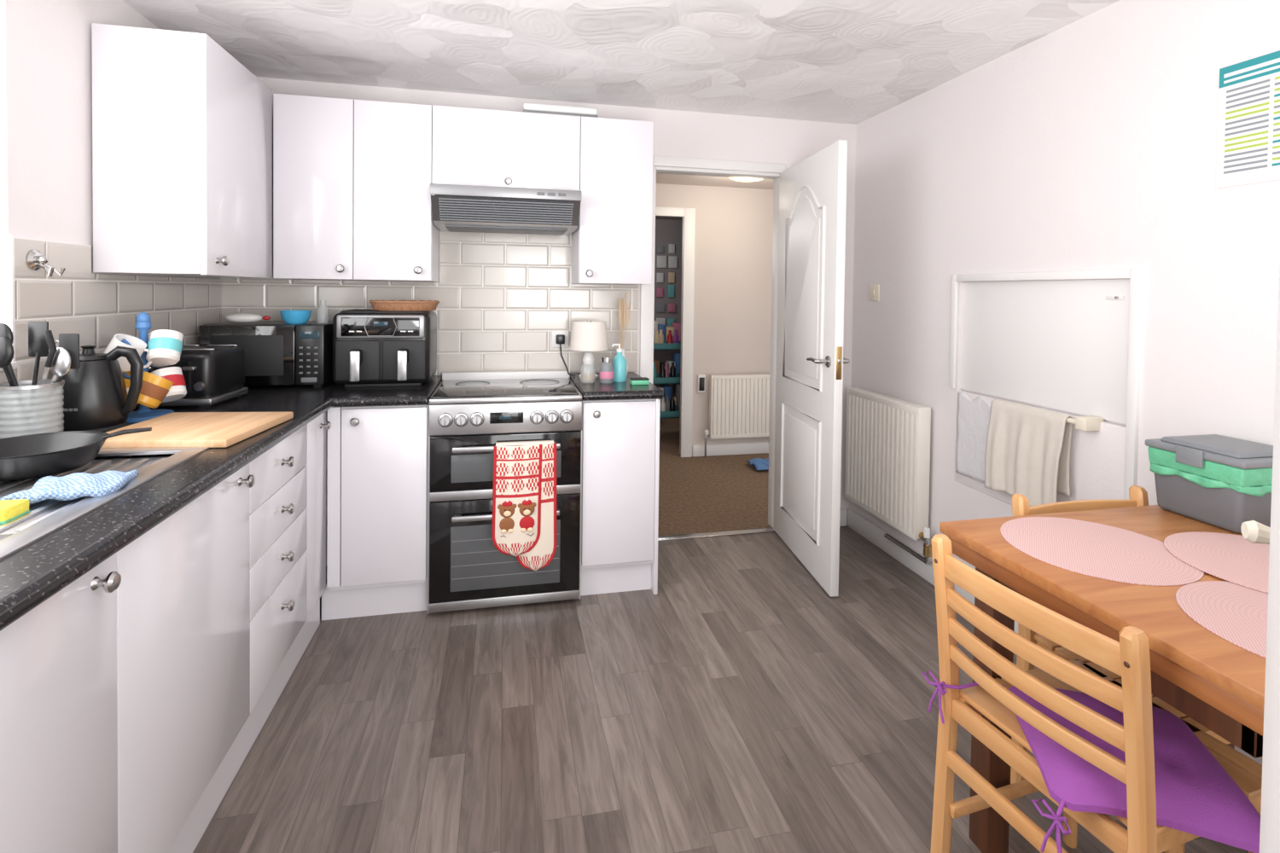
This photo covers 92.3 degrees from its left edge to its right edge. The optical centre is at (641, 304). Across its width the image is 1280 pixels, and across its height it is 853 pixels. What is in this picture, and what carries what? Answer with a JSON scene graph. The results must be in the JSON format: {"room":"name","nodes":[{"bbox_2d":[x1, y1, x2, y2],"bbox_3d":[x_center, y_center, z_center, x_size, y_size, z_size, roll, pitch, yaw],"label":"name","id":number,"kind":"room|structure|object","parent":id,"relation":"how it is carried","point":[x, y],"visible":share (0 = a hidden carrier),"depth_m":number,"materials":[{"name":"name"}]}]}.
{"room":"kitchen","nodes":[
{"label":"kitchen","id":0,"kind":"room"},
{"bbox_2d":[0,0,221,438],"bbox_3d":[-1.507,0.146,0.591,0.211,2.245,4.400,0,1,-13],"label":"wall","id":1,"kind":"structure","parent":0,"point":[46,182],"depth_m":1.75,"materials":[{"name":"paint"}]},
{"bbox_2d":[5,234,15,360],"bbox_3d":[-1.621,-0.017,1.577,0.014,0.323,0.008,0,1,-13],"label":"trim","id":2,"kind":"structure","parent":1,"relation":"attached to","point":[9,239],"depth_m":1.57,"materials":[{"name":"white wood"}]},
{"bbox_2d":[25,249,65,277],"bbox_3d":[-1.602,-0.111,1.655,0.060,0.073,0.056,0,1,-13],"label":"wall hook","id":3,"kind":"object","parent":1,"relation":"attached to","point":[35,260],"depth_m":1.64,"materials":[{"name":"silver metal"}]},
{"bbox_2d":[91,23,277,279],"bbox_3d":[-1.607,-0.486,2.343,0.342,0.761,0.878,0,1,-13],"label":"upper cabinet","id":4,"kind":"object","parent":1,"relation":"attached to","point":[183,130],"depth_m":1.93,"materials":[{"name":"white wood"}]},
{"bbox_2d":[220,76,856,565],"bbox_3d":[-0.366,0.107,3.149,3.347,2.245,0.100,0,1,-13],"label":"wall","id":5,"kind":"structure","parent":0,"point":[682,134],"depth_m":3.24,"materials":[{"name":"paint"}]},
{"bbox_2d":[221,229,638,375],"bbox_3d":[-0.948,-0.027,2.960,1.904,0.734,0.011,0,1,-13],"label":"wall tiles","id":6,"kind":"structure","parent":5,"relation":"attached to","point":[501,297],"depth_m":3.00,"materials":[{"name":"beige tile"}]},
{"bbox_2d":[551,330,575,377],"bbox_3d":[-0.384,0.237,3.013,0.106,0.216,0.142,0,1,-13],"label":"wall socket","id":7,"kind":"object","parent":6,"relation":"attached to","point":[559,338],"depth_m":3.06,"materials":[{"name":"white plastic"}]},
{"bbox_2d":[273,93,653,285],"bbox_3d":[-0.754,-0.479,2.808,1.589,0.749,0.351,0,1,-13],"label":"upper cabinet","id":8,"kind":"object","parent":5,"relation":"attached to","point":[352,179],"visible":0.98,"depth_m":2.62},
{"bbox_2d":[430,183,581,235],"bbox_3d":[-0.609,-0.420,2.787,0.622,0.160,0.436,0,1,-13],"label":"hood","id":9,"kind":"object","parent":8,"relation":"attached to","point":[455,207],"visible":1,"depth_m":2.62,"materials":[{"name":"silver metal"}]},
{"bbox_2d":[522,102,598,117],"bbox_3d":[-0.370,-0.876,2.805,0.340,0.055,0.064,0,1,-13],"label":"strip light","id":10,"kind":"object","parent":8,"relation":"on","point":[527,107],"visible":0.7,"depth_m":2.77,"materials":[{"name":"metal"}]},
{"bbox_2d":[639,156,795,528],"bbox_3d":[0.400,0.236,3.314,0.858,2.000,0.116,0,1,-13],"label":"trim","id":11,"kind":"structure","parent":5,"relation":"attached to","point":[664,165],"depth_m":3.27,"materials":[{"name":"white wood"}]},
{"bbox_2d":[773,139,847,596],"bbox_3d":[0.791,0.270,2.973,0.046,1.940,0.745,1,1,-6],"label":"leaf","id":12,"kind":"object","parent":5,"relation":"attached to","point":[824,171],"depth_m":2.84,"materials":[{"name":"white wood"}]},
{"bbox_2d":[779,401,821,546],"bbox_3d":[0.769,0.794,2.982,0.020,0.558,0.494,1,1,-6],"label":"trim","id":13,"kind":"structure","parent":12,"relation":"attached to","point":[817,543],"depth_m":2.75,"materials":[{"name":"white wood"}]},
{"bbox_2d":[782,184,826,391],"bbox_3d":[0.780,-0.097,2.964,0.020,0.959,0.497,1,1,-6],"label":"trim","id":14,"kind":"structure","parent":12,"relation":"attached to","point":[823,207],"depth_m":2.73,"materials":[{"name":"white wood"}]},
{"bbox_2d":[806,357,827,363],"bbox_3d":[0.774,0.244,2.705,0.062,0.021,0.115,1,1,-6],"label":"lever","id":15,"kind":"object","parent":12,"relation":"attached to","point":[814,360],"visible":1,"depth_m":2.66,"materials":[{"name":"silver metal"}]},
{"bbox_2d":[836,346,842,379],"bbox_3d":[0.836,0.248,2.602,0.024,0.140,0.003,1,1,-7],"label":"latch plate","id":16,"kind":"object","parent":12,"relation":"attached to","point":[839,349],"visible":1,"depth_m":2.60,"materials":[{"name":"gold metal"}]},
{"bbox_2d":[839,507,846,526],"bbox_3d":[0.994,1.191,3.417,0.320,0.100,0.016,0,1,-13],"label":"baseboard","id":17,"kind":"structure","parent":5,"relation":"attached to","point":[843,511],"depth_m":3.44,"materials":[{"name":"white wood"}]},
{"bbox_2d":[122,0,1119,124],"bbox_3d":[0.125,-1.014,0.977,3.347,0.100,4.500,0,1,-13],"label":"ceiling","id":18,"kind":"structure","parent":0,"point":[841,61],"depth_m":2.34,"materials":[{"name":"white paint"}]},
{"bbox_2d":[653,219,682,395],"bbox_3d":[0.152,0.106,6.000,3.500,2.140,2.360,0,1,-13],"label":"wall","id":19,"kind":"structure","parent":0,"point":[667,231],"depth_m":7.13,"materials":[{"name":"paint"}]},
{"bbox_2d":[656,244,677,326],"bbox_3d":[-0.052,-0.248,7.026,0.943,1.000,0.012,0,1,-13],"label":"collage","id":20,"kind":"object","parent":19,"relation":"attached to","point":[661,260],"visible":0.19,"depth_m":7.10,"materials":[{"name":"multicoloured paper"}]},
{"bbox_2d":[656,303,664,312],"bbox_3d":[0.218,0.037,7.093,0.103,0.094,0.012,0,1,-13],"label":"photo","id":21,"kind":"object","parent":20,"relation":"attached to","point":[660,307],"depth_m":7.09},
{"bbox_2d":[656,256,666,267],"bbox_3d":[0.230,-0.495,7.083,0.114,0.138,0.012,0,1,-13],"label":"photo","id":22,"kind":"object","parent":20,"relation":"attached to","point":[661,260],"depth_m":7.08,"materials":[{"name":"paper"}]},
{"bbox_2d":[668,285,674,297],"bbox_3d":[0.342,-0.157,7.115,0.073,0.145,0.012,0,1,-13],"label":"photo","id":23,"kind":"object","parent":20,"relation":"attached to","point":[671,288],"depth_m":7.11,"materials":[{"name":"teal paper"}]},
{"bbox_2d":[667,318,674,326],"bbox_3d":[0.343,0.208,7.124,0.082,0.095,0.012,0,1,-13],"label":"photo","id":24,"kind":"object","parent":20,"relation":"attached to","point":[669,320],"depth_m":7.12,"materials":[{"name":"teal paper"}]},
{"bbox_2d":[668,272,674,282],"bbox_3d":[0.346,-0.315,7.113,0.076,0.120,0.012,0,1,-13],"label":"photo","id":25,"kind":"object","parent":20,"relation":"on","point":[671,275],"depth_m":7.11},
{"bbox_2d":[667,303,675,312],"bbox_3d":[0.349,0.036,7.122,0.091,0.098,0.012,0,1,-13],"label":"photo","id":26,"kind":"object","parent":20,"relation":"attached to","point":[672,307],"depth_m":7.12,"materials":[{"name":"pink paper"}]},
{"bbox_2d":[668,256,677,267],"bbox_3d":[0.361,-0.492,7.112,0.103,0.135,0.012,0,1,-13],"label":"photo","id":27,"kind":"object","parent":20,"relation":"attached to","point":[672,260],"depth_m":7.11,"materials":[{"name":"paper"}]},
{"bbox_2d":[655,215,682,220],"bbox_3d":[0.155,-1.015,6.025,3.500,0.100,2.260,0,1,-13],"label":"ceiling","id":28,"kind":"structure","parent":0,"point":[656,217],"depth_m":6.97,"materials":[{"name":"paint"}]},
{"bbox_2d":[655,183,773,456],"bbox_3d":[0.445,0.133,4.907,3.400,2.140,0.100,0,1,-13],"label":"wall","id":29,"kind":"structure","parent":0,"point":[734,226],"depth_m":4.90,"materials":[{"name":"paint"}]},
{"bbox_2d":[655,206,695,457],"bbox_3d":[-0.032,0.219,4.794,0.880,1.960,0.118,0,1,-13],"label":"door frame","id":30,"kind":"structure","parent":29,"relation":"attached to","point":[689,214],"depth_m":4.82,"materials":[{"name":"white wood"}]},
{"bbox_2d":[697,374,705,392],"bbox_3d":[0.473,0.624,4.857,0.060,0.140,0.033,0,1,-13],"label":"thermostat","id":31,"kind":"object","parent":29,"relation":"attached to","point":[701,378],"visible":1,"depth_m":4.84,"materials":[{"name":"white plastic"}]},
{"bbox_2d":[692,442,768,456],"bbox_3d":[1.206,1.165,5.042,1.640,0.090,0.016,0,1,-13],"label":"baseboard","id":32,"kind":"structure","parent":29,"relation":"attached to","point":[759,447],"depth_m":4.93,"materials":[{"name":"white wood"}]},
{"bbox_2d":[704,373,770,458],"bbox_3d":[0.801,0.880,4.908,0.632,0.654,0.088,0,1,-13],"label":"radiator","id":33,"kind":"object","parent":29,"relation":"attached to","point":[739,404],"visible":0.76,"depth_m":4.86,"materials":[{"name":"metal"}]},
{"bbox_2d":[711,373,770,375],"bbox_3d":[0.828,0.558,4.900,0.580,0.007,0.056,0,1,-13],"label":"grille","id":34,"kind":"object","parent":33,"relation":"attached to","point":[724,374],"depth_m":4.89,"materials":[{"name":"metal"}]},
{"bbox_2d":[655,173,773,189],"bbox_3d":[0.615,-0.970,4.181,3.400,0.100,1.540,0,1,-13],"label":"ceiling","id":35,"kind":"structure","parent":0,"point":[660,177],"depth_m":4.66,"materials":[{"name":"white paint"}]},
{"bbox_2d":[728,177,762,181],"bbox_3d":[0.740,-0.893,4.262,0.300,0.055,0.300,0,1,-13],"label":"hall ceiling light","id":36,"kind":"object","parent":35,"relation":"attached to","point":[738,179],"visible":0.18,"depth_m":4.27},
{"bbox_2d":[192,418,1248,852],"bbox_3d":[0.270,1.291,3.011,4.547,0.100,8.300,0,1,-13],"label":"floor","id":37,"kind":"structure","parent":0,"point":[739,706],"depth_m":1.86,"materials":[{"name":"grey wood"}]},
{"bbox_2d":[0,411,331,852],"bbox_3d":[-1.135,0.847,0.772,0.615,0.845,3.160,0,1,-13],"label":"base cabinet","id":38,"kind":"object","parent":37,"relation":"on","point":[133,697],"visible":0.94,"depth_m":1.23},
{"bbox_2d":[0,375,442,631],"bbox_3d":[-1.026,0.399,1.061,0.953,0.038,3.698,0,1,-13],"label":"countertop","id":39,"kind":"structure","parent":38,"relation":"on","point":[33,574],"depth_m":1.24,"materials":[{"name":"black laminate"}]},
{"bbox_2d":[0,321,79,436],"bbox_3d":[-1.528,0.204,1.540,0.132,0.320,0.155,2,1,33],"label":"utensils","id":40,"kind":"object","parent":39,"relation":"on","point":[60,360],"visible":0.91,"depth_m":1.54,"materials":[{"name":"black plastic"}]},
{"bbox_2d":[46,344,143,432],"bbox_3d":[-1.546,0.237,1.725,0.193,0.246,0.172,1,1,25],"label":"kettle","id":41,"kind":"object","parent":39,"relation":"on","point":[93,396],"visible":0.83,"depth_m":1.69,"materials":[{"name":"black plastic"}]},
{"bbox_2d":[0,447,209,560],"bbox_3d":[-1.189,0.462,0.966,0.425,0.174,1.220,0,1,-13],"label":"sink","id":42,"kind":"object","parent":39,"relation":"in","point":[45,517],"visible":0.48,"depth_m":1.22,"materials":[{"name":"silver metal"}]},
{"bbox_2d":[0,499,29,525],"bbox_3d":[-1.167,0.371,1.092,0.100,0.028,0.060,0,1,-13],"label":"sponge","id":43,"kind":"object","parent":42,"relation":"on","point":[10,510],"visible":1,"depth_m":1.10,"materials":[{"name":"yellow plastic"}]},
{"bbox_2d":[0,469,139,504],"bbox_3d":[-1.133,0.358,1.233,0.170,0.030,0.144,0,1,-20],"label":"tea towel","id":44,"kind":"object","parent":42,"relation":"on","point":[72,486],"visible":0.98,"depth_m":1.20,"materials":[{"name":"blue fabric"}]},
{"bbox_2d":[0,427,151,481],"bbox_3d":[-1.324,0.335,1.379,0.308,0.068,0.250,0,1,-13],"label":"frying pan","id":45,"kind":"object","parent":42,"relation":"on","point":[47,454],"visible":1,"depth_m":1.40,"materials":[{"name":"black metal"}]},
{"bbox_2d":[103,312,186,422],"bbox_3d":[-1.546,0.190,1.927,0.204,0.332,0.226,0,1,-13],"label":"mug tree","id":46,"kind":"object","parent":39,"relation":"on","point":[160,348],"visible":0.77,"depth_m":1.89,"materials":[{"name":"ceramic"}]},
{"bbox_2d":[103,333,146,372],"bbox_3d":[-1.563,0.148,1.852,0.084,0.090,0.084,32,-2,-37],"label":"cup","id":47,"kind":"object","parent":46,"relation":"on","point":[119,340],"depth_m":1.85,"materials":[{"name":"white ceramic"}]},
{"bbox_2d":[123,371,130,388],"bbox_3d":[-1.580,0.247,1.858,0.084,0.090,0.084,28,3,-27],"label":"cup","id":48,"kind":"object","parent":46,"relation":"on","point":[126,374],"depth_m":1.85,"materials":[{"name":"yellow ceramic"}]},
{"bbox_2d":[137,371,174,408],"bbox_3d":[-1.505,0.263,1.881,0.084,0.090,0.084,18,-23,5],"label":"cup","id":49,"kind":"object","parent":46,"relation":"on","point":[158,386],"depth_m":1.86,"materials":[{"name":"yellow ceramic"}]},
{"bbox_2d":[145,329,183,365],"bbox_3d":[-1.491,0.136,1.923,0.084,0.090,0.084,11,-31,-38],"label":"cup","id":50,"kind":"object","parent":46,"relation":"on","point":[164,346],"depth_m":1.90,"materials":[{"name":"white ceramic"}]},
{"bbox_2d":[150,366,186,402],"bbox_3d":[-1.500,0.255,1.947,0.084,0.090,0.084,-26,-12,22],"label":"cup","id":51,"kind":"object","parent":46,"relation":"on","point":[177,390],"depth_m":1.93,"materials":[{"name":"white ceramic"}]},
{"bbox_2d":[135,344,248,408],"bbox_3d":[-1.611,0.250,2.194,0.264,0.198,0.275,1,1,-9],"label":"toaster","id":52,"kind":"object","parent":39,"relation":"on","point":[212,375],"visible":0.58,"depth_m":2.11,"materials":[{"name":"black plastic"}]},
{"bbox_2d":[101,412,293,448],"bbox_3d":[-1.260,0.351,1.742,0.360,0.022,0.370,1,1,-6],"label":"chopping board","id":53,"kind":"object","parent":39,"relation":"on","point":[174,429],"visible":0.78,"depth_m":1.69,"materials":[{"name":"brown wood"}]},
{"bbox_2d":[199,320,332,386],"bbox_3d":[-1.571,0.209,2.648,0.455,0.262,0.331,0,1,-13],"label":"microwave","id":54,"kind":"object","parent":39,"relation":"on","point":[277,352],"visible":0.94,"depth_m":2.50,"materials":[{"name":"black plastic"}]},
{"bbox_2d":[225,313,270,323],"bbox_3d":[-1.655,0.056,2.585,0.171,0.044,0.070,0,1,-13],"label":"bread bag","id":55,"kind":"object","parent":54,"relation":"on","point":[236,317],"visible":1,"depth_m":2.56,"materials":[{"name":"white plastic"}]},
{"bbox_2d":[279,309,312,324],"bbox_3d":[-1.466,0.053,2.606,0.120,0.055,0.120,0,1,-13],"label":"bowl","id":56,"kind":"object","parent":54,"relation":"on","point":[296,317],"visible":1,"depth_m":2.57,"materials":[{"name":"plastic"}]},
{"bbox_2d":[332,308,436,387],"bbox_3d":[-1.113,0.185,2.685,0.385,0.320,0.365,0,1,-13],"label":"air fryer","id":57,"kind":"object","parent":39,"relation":"on","point":[372,348],"visible":1,"depth_m":2.56,"materials":[{"name":"black plastic"}]},
{"bbox_2d":[369,299,439,310],"bbox_3d":[-1.040,0.003,2.700,0.290,0.045,0.180,0,1,-13],"label":"wicker tray","id":58,"kind":"object","parent":57,"relation":"on","point":[376,305],"visible":1,"depth_m":2.63,"materials":[{"name":"brown wicker"}]},
{"bbox_2d":[321,404,429,620],"bbox_3d":[-1.096,0.809,2.639,0.397,0.845,0.591,0,1,-13],"label":"base cabinet","id":59,"kind":"object","parent":37,"relation":"on","point":[378,456],"depth_m":2.39,"materials":[{"name":"white wood"}]},
{"bbox_2d":[427,370,582,614],"bbox_3d":[-0.598,0.783,2.725,0.606,0.905,0.597,0,1,-13],"label":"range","id":60,"kind":"object","parent":37,"relation":"on","point":[470,412],"visible":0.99,"depth_m":2.46,"materials":[{"name":"metal"}]},
{"bbox_2d":[428,378,582,404],"bbox_3d":[-0.597,0.376,2.735,0.606,0.022,0.560,0,1,-13],"label":"cooktop","id":61,"kind":"object","parent":60,"relation":"in","point":[450,391],"depth_m":2.57,"materials":[{"name":"silver metal"}]},
{"bbox_2d":[489,412,523,424],"bbox_3d":[-0.541,0.454,2.467,0.130,0.045,0.005,0,1,-13],"label":"clock","id":62,"kind":"object","parent":60,"relation":"on","point":[495,417],"depth_m":2.46,"materials":[{"name":"black glass"}]},
{"bbox_2d":[491,440,556,570],"bbox_3d":[-0.463,0.802,2.437,0.253,0.514,0.074,0,1,-13],"label":"glove","id":63,"kind":"object","parent":60,"relation":"hanging from","point":[524,491],"visible":1,"depth_m":2.41,"materials":[{"name":"red fabric"}]},
{"bbox_2d":[580,399,660,595],"bbox_3d":[-0.143,0.816,2.851,0.330,0.845,0.591,0,1,-13],"label":"base cabinet","id":64,"kind":"object","parent":37,"relation":"on","point":[619,494],"visible":0.9,"depth_m":2.60,"materials":[{"name":"white wood"}]},
{"bbox_2d":[570,372,663,401],"bbox_3d":[-0.138,0.373,2.844,0.334,0.038,0.602,0,1,-13],"label":"countertop","id":65,"kind":"structure","parent":64,"relation":"on","point":[591,391],"depth_m":2.59,"materials":[{"name":"black stone"}]},
{"bbox_2d":[581,372,593,382],"bbox_3d":[-0.244,0.314,2.792,0.068,0.080,0.068,0,1,-13],"label":"candle jar","id":66,"kind":"object","parent":65,"relation":"on","point":[587,377],"visible":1,"depth_m":2.77,"materials":[{"name":"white glass"}]},
{"bbox_2d":[570,320,608,378],"bbox_3d":[-0.253,0.215,2.951,0.184,0.271,0.184,0,1,-13],"label":"table lamp","id":67,"kind":"object","parent":65,"relation":"on","point":[587,336],"visible":0.84,"depth_m":2.88,"materials":[{"name":"white fabric"}]},
{"bbox_2d":[599,356,614,383],"bbox_3d":[-0.158,0.296,2.800,0.066,0.117,0.066,0,1,-13],"label":"storage jar","id":68,"kind":"object","parent":65,"relation":"on","point":[607,373],"visible":1,"depth_m":2.77,"materials":[{"name":"grey glass"}]},
{"bbox_2d":[611,343,626,382],"bbox_3d":[-0.103,0.268,2.852,0.068,0.173,0.068,1,1,16],"label":"soap bottle","id":69,"kind":"object","parent":65,"relation":"on","point":[619,362],"visible":0.93,"depth_m":2.83,"materials":[{"name":"teal plastic"}]},
{"bbox_2d":[618,291,630,375],"bbox_3d":[-0.099,0.143,3.045,0.070,0.414,0.070,0,2,-41],"label":"wooden utensils","id":70,"kind":"object","parent":65,"relation":"on","point":[622,307],"visible":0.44,"depth_m":3.04,"materials":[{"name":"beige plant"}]},
{"bbox_2d":[629,377,649,385],"bbox_3d":[-0.010,0.343,2.752,0.080,0.028,0.050,0,1,-13],"label":"sponge","id":71,"kind":"object","parent":65,"relation":"on","point":[637,381],"visible":1,"depth_m":2.73,"materials":[{"name":"green plastic"}]},
{"bbox_2d":[652,329,680,429],"bbox_3d":[0.217,0.707,5.547,0.400,0.960,0.300,0,1,-13],"label":"trolley","id":72,"kind":"object","parent":37,"relation":"on","point":[668,409],"visible":0.34,"depth_m":5.47,"materials":[{"name":"teal paint"}]},
{"bbox_2d":[654,330,659,343],"bbox_3d":[0.139,0.308,5.452,0.052,0.160,0.052,0,1,-13],"label":"bottle","id":73,"kind":"object","parent":72,"relation":"on","point":[656,337],"depth_m":5.43,"materials":[{"name":"plastic"}]},
{"bbox_2d":[658,329,663,343],"bbox_3d":[0.177,0.306,5.556,0.052,0.160,0.052,0,1,-13],"label":"bottle","id":74,"kind":"object","parent":72,"relation":"on","point":[661,337],"depth_m":5.54,"materials":[{"name":"plastic"}]},
{"bbox_2d":[659,363,665,378],"bbox_3d":[0.189,0.608,5.491,0.052,0.160,0.052,0,1,-13],"label":"bottle","id":75,"kind":"object","parent":72,"relation":"on","point":[662,372],"depth_m":5.47,"materials":[{"name":"black glass"}]},
{"bbox_2d":[659,397,665,411],"bbox_3d":[0.190,0.908,5.474,0.052,0.160,0.052,0,1,-13],"label":"bottle","id":76,"kind":"object","parent":72,"relation":"on","point":[662,408],"depth_m":5.46,"materials":[{"name":"white"}]},
{"bbox_2d":[652,372,680,384],"bbox_3d":[0.217,0.667,5.546,0.400,0.060,0.300,0,1,-13],"label":"tray","id":77,"kind":"object","parent":72,"relation":"on","point":[659,378],"depth_m":5.41,"materials":[{"name":"teal paint"}]},
{"bbox_2d":[663,362,669,377],"bbox_3d":[0.226,0.606,5.600,0.052,0.160,0.052,0,1,-13],"label":"bottle","id":78,"kind":"object","parent":72,"relation":"on","point":[666,367],"depth_m":5.58,"materials":[{"name":"pink plastic"}]},
{"bbox_2d":[653,340,680,350],"bbox_3d":[0.221,0.367,5.540,0.400,0.060,0.300,0,1,-13],"label":"shelf","id":79,"kind":"object","parent":72,"relation":"on","point":[658,345],"depth_m":5.40,"materials":[{"name":"teal paint"}]},
{"bbox_2d":[664,395,669,411],"bbox_3d":[0.232,0.907,5.563,0.052,0.160,0.052,0,1,-13],"label":"bottle","id":80,"kind":"object","parent":72,"relation":"on","point":[667,403],"depth_m":5.54,"materials":[{"name":"plastic"}]},
{"bbox_2d":[653,320,680,405],"bbox_3d":[0.073,0.654,6.794,1.000,1.009,0.300,0,1,-13],"label":"bottles","id":81,"kind":"object","parent":72,"relation":"on","point":[666,390],"visible":0.09,"depth_m":6.73,"materials":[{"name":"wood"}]},
{"bbox_2d":[659,404,680,418],"bbox_3d":[0.213,0.967,5.552,0.400,0.060,0.300,0,1,-13],"label":"tray","id":82,"kind":"object","parent":72,"relation":"on","point":[672,410],"depth_m":5.42,"materials":[{"name":"teal paint"}]},
{"bbox_2d":[667,330,672,343],"bbox_3d":[0.253,0.308,5.492,0.052,0.160,0.052,0,1,-13],"label":"bottle","id":83,"kind":"object","parent":72,"relation":"on","point":[669,337],"depth_m":5.47,"materials":[{"name":"glass"}]},
{"bbox_2d":[669,395,674,411],"bbox_3d":[0.282,0.906,5.615,0.052,0.160,0.052,0,1,-13],"label":"bottle","id":84,"kind":"object","parent":72,"relation":"on","point":[672,402],"depth_m":5.60,"materials":[{"name":"black glass"}]},
{"bbox_2d":[669,361,675,377],"bbox_3d":[0.286,0.606,5.609,0.052,0.160,0.052,0,1,-13],"label":"bottle","id":85,"kind":"object","parent":72,"relation":"on","point":[672,370],"depth_m":5.59,"materials":[{"name":"black glass"}]},
{"bbox_2d":[673,330,678,343],"bbox_3d":[0.307,0.308,5.521,0.052,0.160,0.052,0,1,-13],"label":"bottle","id":86,"kind":"object","parent":72,"relation":"on","point":[675,337],"depth_m":5.50,"materials":[{"name":"glass"}]},
{"bbox_2d":[657,527,775,541],"bbox_3d":[0.391,1.233,3.297,0.698,0.006,0.050,0,1,-13],"label":"threshold","id":87,"kind":"object","parent":37,"relation":"on","point":[762,530],"depth_m":3.29,"materials":[{"name":"silver metal"}]},
{"bbox_2d":[745,458,768,470],"bbox_3d":[0.940,1.179,4.581,0.263,0.041,0.224,0,1,-13],"label":"cloth","id":88,"kind":"object","parent":37,"relation":"on","point":[760,464],"visible":0.52,"depth_m":4.54,"materials":[{"name":"fabric"}]},
{"bbox_2d":[921,534,1262,852],"bbox_3d":[0.889,0.899,1.202,0.478,0.775,0.508,0,1,-19],"label":"dining chair","id":89,"kind":"object","parent":37,"relation":"on","point":[1099,747],"visible":0.98,"depth_m":1.10,"materials":[{"name":"brown wood"}]},
{"bbox_2d":[1008,686,1260,852],"bbox_3d":[0.904,0.834,1.155,0.316,0.061,0.316,1,1,16],"label":"seat cushion","id":90,"kind":"object","parent":89,"relation":"on","point":[1203,789],"depth_m":1.06,"materials":[{"name":"purple fabric"}]},
{"bbox_2d":[939,505,1265,852],"bbox_3d":[1.201,0.914,1.269,0.840,0.750,0.665,0,1,-13],"label":"dining table","id":91,"kind":"object","parent":37,"relation":"on","point":[1216,683],"visible":0.41,"depth_m":1.14,"materials":[{"name":"brown wood"}]},
{"bbox_2d":[1000,517,1204,586],"bbox_3d":[0.995,0.532,1.350,0.356,0.003,0.356,0,1,-13],"label":"placemat","id":92,"kind":"object","parent":91,"relation":"on","point":[1085,548],"visible":1,"depth_m":1.32,"materials":[{"name":"pink fabric"}]},
{"bbox_2d":[1144,434,1273,533],"bbox_3d":[1.460,0.441,1.538,0.238,0.190,0.228,0,1,-13],"label":"tub","id":93,"kind":"object","parent":91,"relation":"on","point":[1224,482],"visible":0.95,"depth_m":1.48,"materials":[{"name":"grey plastic"}]},
{"bbox_2d":[1163,531,1269,593],"bbox_3d":[1.300,0.534,1.254,0.356,0.003,0.356,0,1,-13],"label":"placemat","id":94,"kind":"object","parent":91,"relation":"on","point":[1231,558],"visible":0.88,"depth_m":1.30,"materials":[{"name":"pink fabric"}]},
{"bbox_2d":[1175,581,1268,658],"bbox_3d":[1.118,0.541,1.014,0.356,0.003,0.356,0,1,-13],"label":"placemat","id":95,"kind":"object","parent":91,"relation":"on","point":[1236,613],"visible":0.94,"depth_m":1.08,"materials":[{"name":"pink fabric"}]},
{"bbox_2d":[1010,485,1231,852],"bbox_3d":[1.228,0.897,1.482,0.419,0.775,0.446,0,1,-13],"label":"dining chair","id":96,"kind":"object","parent":37,"relation":"on","point":[1138,495],"visible":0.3,"depth_m":1.60,"materials":[{"name":"brown wood"}]},
{"bbox_2d":[1259,258,1279,852],"bbox_3d":[0.890,0.283,0.400,0.700,2.000,0.060,1,1,25],"label":"leaf","id":97,"kind":"object","parent":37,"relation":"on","point":[1270,810],"visible":1,"depth_m":0.56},
{"bbox_2d":[1240,520,1270,544],"bbox_3d":[0.617,0.226,0.584,0.064,0.025,0.034,2,1,36],"label":"lever","id":98,"kind":"object","parent":97,"relation":"attached to","point":[1253,532],"visible":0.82,"depth_m":0.60,"materials":[{"name":"beige plastic"}]},
{"bbox_2d":[849,0,1279,765],"bbox_3d":[1.706,0.172,1.305,0.100,2.245,4.400,0,1,-13],"label":"wall","id":99,"kind":"structure","parent":0,"point":[1090,143],"depth_m":2.03,"materials":[{"name":"paint"}]},
{"bbox_2d":[868,285,879,301],"bbox_3d":[1.222,-0.062,3.231,0.014,0.086,0.086,0,1,-13],"label":"light switch","id":100,"kind":"object","parent":99,"relation":"attached to","point":[874,292],"visible":1,"depth_m":3.22,"materials":[{"name":"beige plastic"}]},
{"bbox_2d":[844,387,931,564],"bbox_3d":[1.221,0.810,3.035,0.088,0.705,0.651,0,1,-13],"label":"radiator","id":101,"kind":"object","parent":99,"relation":"attached to","point":[887,439],"visible":1,"depth_m":2.95,"materials":[{"name":"metal"}]},
{"bbox_2d":[849,387,928,407],"bbox_3d":[1.213,0.462,3.054,0.056,0.007,0.585,0,1,-13],"label":"grille","id":102,"kind":"object","parent":101,"relation":"attached to","point":[869,395],"depth_m":3.04,"materials":[{"name":"metal"}]},
{"bbox_2d":[846,507,1018,634],"bbox_3d":[1.625,1.242,1.361,0.018,0.100,4.295,0,1,-13],"label":"baseboard","id":103,"kind":"structure","parent":99,"relation":"attached to","point":[872,532],"depth_m":3.04,"materials":[{"name":"white wood"}]},
{"bbox_2d":[984,398,1103,506],"bbox_3d":[1.420,0.545,2.199,0.102,0.360,0.401,0,1,-13],"label":"towel rail","id":104,"kind":"object","parent":99,"relation":"attached to","point":[1027,448],"visible":0.95,"depth_m":2.19,"materials":[{"name":"white fabric"}]},
{"bbox_2d":[948,268,1143,504],"bbox_3d":[1.445,0.325,2.280,0.044,0.890,0.810,0,1,-13],"label":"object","id":105,"kind":"structure","parent":99,"relation":"attached to","point":[1058,343],"depth_m":2.17,"materials":[{"name":"paint"}]},
{"bbox_2d":[1216,50,1279,188],"bbox_3d":[1.600,-0.477,1.564,0.003,0.325,0.235,0,1,-13],"label":"poster","id":106,"kind":"object","parent":99,"relation":"attached to","point":[1248,147],"visible":1,"depth_m":1.60,"materials":[{"name":"paper"}]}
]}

